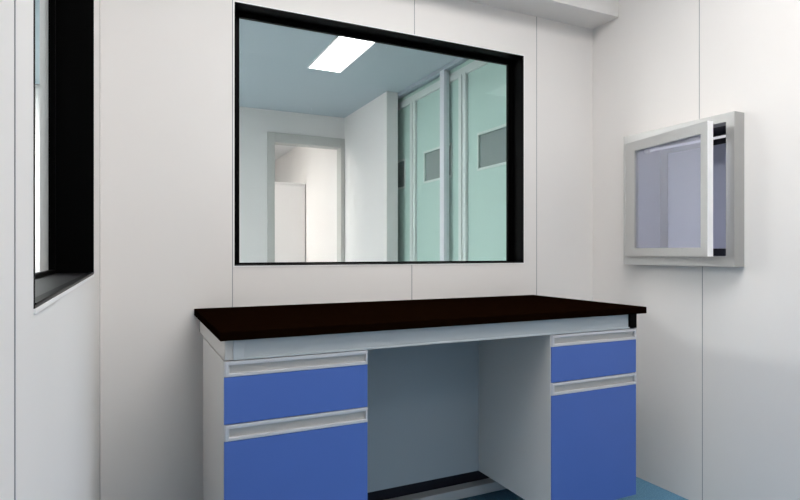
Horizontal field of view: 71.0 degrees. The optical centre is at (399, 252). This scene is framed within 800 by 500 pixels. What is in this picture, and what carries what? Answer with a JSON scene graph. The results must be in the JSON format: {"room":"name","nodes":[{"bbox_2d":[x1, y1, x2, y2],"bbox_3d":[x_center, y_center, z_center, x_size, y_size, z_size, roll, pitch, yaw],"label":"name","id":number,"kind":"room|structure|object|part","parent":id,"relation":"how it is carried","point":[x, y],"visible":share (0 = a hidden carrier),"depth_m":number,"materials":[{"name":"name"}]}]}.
{"room":"clean room","nodes":[
{"label":"clean room","id":0,"kind":"room"},
{"bbox_2d":[0,0,100,499],"bbox_3d":[-0.134,-0.194,-0.079,0.126,2.500,4.374,0,0,-26],"label":"wall","id":1,"kind":"structure","parent":0,"point":[50,358],"depth_m":0.59,"materials":[{"name":"grey paint"}]},
{"bbox_2d":[33,0,93,313],"bbox_3d":[-0.717,-0.427,1.098,0.162,1.034,2.000,0,0,-26],"label":"window","id":2,"kind":"structure","parent":1,"relation":"in","point":[70,22],"depth_m":1.51,"materials":[{"name":"black paint"}]},
{"bbox_3d":[-0.698,-0.442,1.024,0.012,0.996,1.040,0,0,-26],"label":"frame","id":3,"kind":"part","parent":2,"relation":"part of","materials":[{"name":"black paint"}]},
{"bbox_3d":[-0.613,0.063,1.065,0.002,0.006,1.048,0,0,-26],"label":"edge trim","id":4,"kind":"part","parent":2,"relation":"part of","materials":[{"name":"white metal"}]},
{"bbox_3d":[-0.669,0.058,1.038,0.126,0.004,1.040,0,0,-26],"label":"sill","id":5,"kind":"part","parent":2,"relation":"part of","materials":[{"name":"black"}]},
{"bbox_2d":[35,84,343,272],"bbox_3d":[-2.654,-0.194,5.104,5.030,2.500,0.120,0,0,-26],"label":"wall","id":6,"kind":"structure","parent":0,"point":[254,123],"depth_m":5.61,"materials":[{"name":"white paint"}]},
{"bbox_2d":[267,132,344,261],"bbox_3d":[-0.995,-0.080,5.896,0.828,2.272,0.148,0,0,-26],"label":"door frame","id":7,"kind":"structure","parent":6,"relation":"in","point":[273,138],"depth_m":5.83,"materials":[{"name":"grey"}]},
{"bbox_2d":[35,0,457,159],"bbox_3d":[-1.505,-1.494,3.715,5.900,0.100,12.400,0,0,-26],"label":"ceiling","id":8,"kind":"structure","parent":0,"point":[274,60],"depth_m":4.50,"materials":[{"name":"grey"}]},
{"bbox_2d":[307,36,374,72],"bbox_3d":[-0.337,-1.441,3.887,0.275,0.007,1.220,0,0,-26],"label":"recessed light","id":9,"kind":"object","parent":8,"relation":"in","point":[341,52],"visible":0.59,"depth_m":4.08,"materials":[{"name":"white plastic"}]},
{"bbox_2d":[275,147,336,261],"bbox_3d":[-1.551,-0.194,8.134,0.160,2.500,4.390,0,0,-26],"label":"wall","id":10,"kind":"structure","parent":0,"point":[316,168],"depth_m":6.88,"materials":[{"name":"white paint"}]},
{"bbox_2d":[101,0,592,499],"bbox_3d":[-0.043,-0.194,2.460,2.487,2.500,0.126,0,0,-26],"label":"wall","id":11,"kind":"structure","parent":0,"point":[167,65],"depth_m":2.05,"materials":[{"name":"grey paint"}]},
{"bbox_2d":[233,0,523,266],"bbox_3d":[-0.042,-0.447,2.460,1.358,1.002,0.128,0,0,-26],"label":"window","id":12,"kind":"structure","parent":11,"relation":"in","point":[514,63],"depth_m":2.51,"materials":[{"name":"black paint"}]},
{"bbox_2d":[344,91,397,261],"bbox_3d":[-0.308,-0.194,5.550,0.110,2.500,1.105,0,0,-26],"label":"wall","id":13,"kind":"structure","parent":0,"point":[371,131],"depth_m":5.33,"materials":[{"name":"white paint"}]},
{"bbox_2d":[398,57,488,260],"bbox_3d":[0.393,-0.194,4.353,0.125,2.499,2.890,0,0,-26],"label":"door frame","id":14,"kind":"structure","parent":0,"point":[459,68],"depth_m":4.34,"materials":[{"name":"silver metal"}]},
{"bbox_2d":[398,105,409,260],"bbox_3d":[-0.034,-0.138,5.312,0.046,2.367,0.820,0,0,-26],"label":"door","id":15,"kind":"structure","parent":14,"relation":"attached to","point":[403,114],"depth_m":5.12,"materials":[{"name":"teal laminate"}]},
{"bbox_3d":[-0.039,-0.720,5.309,0.006,0.236,0.430,0,0,-26],"label":"vision panel glass","id":16,"kind":"part","parent":15,"relation":"part of","materials":[{"name":"grey glass"}]},
{"bbox_3d":[-0.052,-0.720,5.303,0.006,0.272,0.466,0,0,-26],"label":"vision panel trim","id":17,"kind":"part","parent":15,"relation":"part of","materials":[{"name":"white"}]},
{"bbox_3d":[0.365,-1.426,4.340,0.048,0.034,2.890,0,0,-26],"label":"rail","id":18,"kind":"part","parent":14,"relation":"part of","materials":[{"name":"grey metal"}]},
{"bbox_2d":[417,79,457,260],"bbox_3d":[0.321,-0.138,4.573,0.046,2.367,0.819,0,0,-26],"label":"door","id":19,"kind":"structure","parent":14,"relation":"attached to","point":[428,107],"depth_m":4.63,"materials":[{"name":"teal laminate"}]},
{"bbox_3d":[0.302,-0.720,4.564,0.006,0.272,0.466,0,0,-26],"label":"vision panel trim","id":20,"kind":"part","parent":19,"relation":"part of","materials":[{"name":"white"}]},
{"bbox_3d":[0.315,-0.720,4.571,0.006,0.236,0.430,0,0,-26],"label":"vision panel glass","id":21,"kind":"part","parent":19,"relation":"part of","materials":[{"name":"grey"}]},
{"bbox_3d":[0.419,-1.352,4.366,0.068,0.060,2.890,0,0,-26],"label":"header panel","id":22,"kind":"part","parent":14,"relation":"part of","materials":[{"name":"white"}]},
{"bbox_2d":[468,63,505,260],"bbox_3d":[0.675,-0.138,3.834,0.046,2.367,0.820,0,0,-26],"label":"door","id":23,"kind":"structure","parent":14,"relation":"attached to","point":[487,83],"depth_m":3.94,"materials":[{"name":"teal laminate"}]},
{"bbox_3d":[0.657,-0.720,3.825,0.006,0.272,0.466,0,0,-26],"label":"vision panel trim","id":24,"kind":"part","parent":23,"relation":"part of","materials":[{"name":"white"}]},
{"bbox_3d":[0.670,-0.720,3.832,0.006,0.236,0.430,0,0,-26],"label":"vision panel glass","id":25,"kind":"part","parent":23,"relation":"part of","materials":[{"name":"grey glass"}]},
{"bbox_2d":[466,0,618,28],"bbox_3d":[0.021,-1.296,2.328,2.237,0.296,0.170,0,0,-26],"label":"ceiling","id":26,"kind":"structure","parent":0,"point":[590,14],"depth_m":2.67,"materials":[{"name":"white paint"}]},
{"bbox_2d":[458,477,687,499],"bbox_3d":[0.917,1.106,0.460,2.362,0.100,4.437,0,0,-26],"label":"floor","id":27,"kind":"structure","parent":0,"point":[645,490],"depth_m":2.43,"materials":[{"name":"blue plastic"}]},
{"bbox_2d":[203,337,367,499],"bbox_3d":[-0.378,0.600,1.762,0.406,0.628,0.464,0,0,-26],"label":"base cabinet","id":28,"kind":"object","parent":27,"relation":"on","point":[284,427],"visible":0.87,"depth_m":1.56,"materials":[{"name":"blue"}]},
{"bbox_3d":[-0.281,0.390,1.562,0.405,0.124,0.018,0,0,-26],"label":"drawer","id":29,"kind":"part","parent":28,"relation":"part of","materials":[{"name":"blue metal"}]},
{"bbox_3d":[-0.281,0.705,1.562,0.405,0.416,0.018,0,0,-26],"label":"door","id":30,"kind":"part","parent":28,"relation":"part of","materials":[{"name":"blue laminate"}]},
{"bbox_3d":[-0.280,0.308,1.562,0.403,0.040,0.020,0,0,-26],"label":"handle","id":31,"kind":"part","parent":28,"relation":"part of","materials":[{"name":"silver metal"}]},
{"bbox_3d":[-0.280,0.476,1.562,0.403,0.042,0.020,0,0,-26],"label":"handle","id":32,"kind":"part","parent":28,"relation":"part of","materials":[{"name":"silver metal"}]},
{"bbox_2d":[199,314,636,499],"bbox_3d":[0.086,0.643,2.064,1.499,0.825,0.612,0,0,-26],"label":"frame","id":33,"kind":"object","parent":27,"relation":"on","point":[422,383],"visible":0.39,"depth_m":2.19,"materials":[{"name":"light grey painted metal"}]},
{"bbox_3d":[-0.578,0.258,1.741,0.022,0.054,0.584,0,0,-26],"label":"rail","id":34,"kind":"part","parent":33,"relation":"part of","materials":[{"name":"white metal"}]},
{"bbox_2d":[194,295,646,340],"bbox_3d":[0.090,0.218,2.083,1.550,0.025,0.665,0,0,-26],"label":"countertop","id":35,"kind":"structure","parent":33,"relation":"on","point":[274,321],"depth_m":1.89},
{"bbox_3d":[0.017,0.599,2.202,0.685,0.628,0.012,0,0,-26],"label":"panel","id":36,"kind":"part","parent":33,"relation":"part of","materials":[{"name":"grey metal"}]},
{"bbox_3d":[-0.014,0.979,2.274,1.338,0.146,0.008,0,0,-26],"label":"kick plate","id":37,"kind":"part","parent":33,"relation":"part of","materials":[{"name":"black rubber"}]},
{"bbox_3d":[0.202,0.258,1.805,1.440,0.054,0.040,0,0,-26],"label":"apron rail","id":38,"kind":"part","parent":33,"relation":"part of","materials":[{"name":"grey metal"}]},
{"bbox_2d":[478,328,635,499],"bbox_3d":[0.607,0.600,2.235,0.407,0.628,0.464,0,0,-26],"label":"base cabinet","id":39,"kind":"object","parent":27,"relation":"on","point":[557,412],"visible":0.91,"depth_m":2.04,"materials":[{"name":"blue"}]},
{"bbox_3d":[0.704,0.390,2.035,0.406,0.124,0.018,0,0,-26],"label":"drawer","id":40,"kind":"part","parent":39,"relation":"part of","materials":[{"name":"blue metal"}]},
{"bbox_3d":[0.705,0.308,2.035,0.404,0.040,0.020,0,0,-26],"label":"handle","id":41,"kind":"part","parent":39,"relation":"part of","materials":[{"name":"silver metal"}]},
{"bbox_3d":[0.704,0.705,2.035,0.406,0.416,0.018,0,0,-26],"label":"door","id":42,"kind":"part","parent":39,"relation":"part of","materials":[{"name":"blue laminate"}]},
{"bbox_3d":[0.705,0.476,2.035,0.404,0.042,0.020,0,0,-26],"label":"handle","id":43,"kind":"part","parent":39,"relation":"part of","materials":[{"name":"silver metal"}]},
{"bbox_2d":[593,0,799,499],"bbox_3d":[1.995,-0.194,0.943,0.126,2.500,4.374,0,0,-26],"label":"wall","id":44,"kind":"structure","parent":0,"point":[717,372],"depth_m":2.29,"materials":[{"name":"grey paint"}]},
{"bbox_2d":[624,111,743,266],"bbox_3d":[1.230,-0.242,2.420,0.340,0.598,0.536,0,0,-26],"label":"hatch","id":45,"kind":"object","parent":44,"relation":"attached to","point":[684,182],"visible":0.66,"depth_m":2.52,"materials":[{"name":"silver metal"}]},
{"bbox_3d":[1.123,-0.243,2.373,0.024,0.520,0.474,0,0,-16],"label":"door","id":46,"kind":"part","parent":45,"relation":"part of","materials":[{"name":"silver metal"}]},
{"bbox_3d":[1.369,-0.246,2.493,0.025,0.543,0.499,0,0,-26],"label":"door","id":47,"kind":"part","parent":45,"relation":"part of","materials":[{"name":"white metal"}]},
{"bbox_3d":[1.366,-0.246,2.491,0.006,0.483,0.419,0,0,-26],"label":"pane","id":48,"kind":"part","parent":45,"relation":"part of","materials":[{"name":"blue"}]},
{"bbox_3d":[-1.505,1.106,3.715,5.900,0.100,12.400,0,0,-26],"label":"floor","id":49,"kind":"structure","parent":0,"visible":0},
{"bbox_2d":[275,182,305,261],"bbox_3d":[-1.790,0.083,7.304,0.981,1.945,0.600,0,0,-26],"label":"tall cabinet","id":50,"kind":"object","parent":49,"relation":"on","point":[289,197],"visible":0.27,"depth_m":7.16,"materials":[{"name":"white"}]},
{"bbox_3d":[-1.790,-0.877,7.304,0.981,0.025,0.600,0,0,-26],"label":"panel","id":51,"kind":"part","parent":50,"relation":"part of","materials":[{"name":"white"}]}
]}

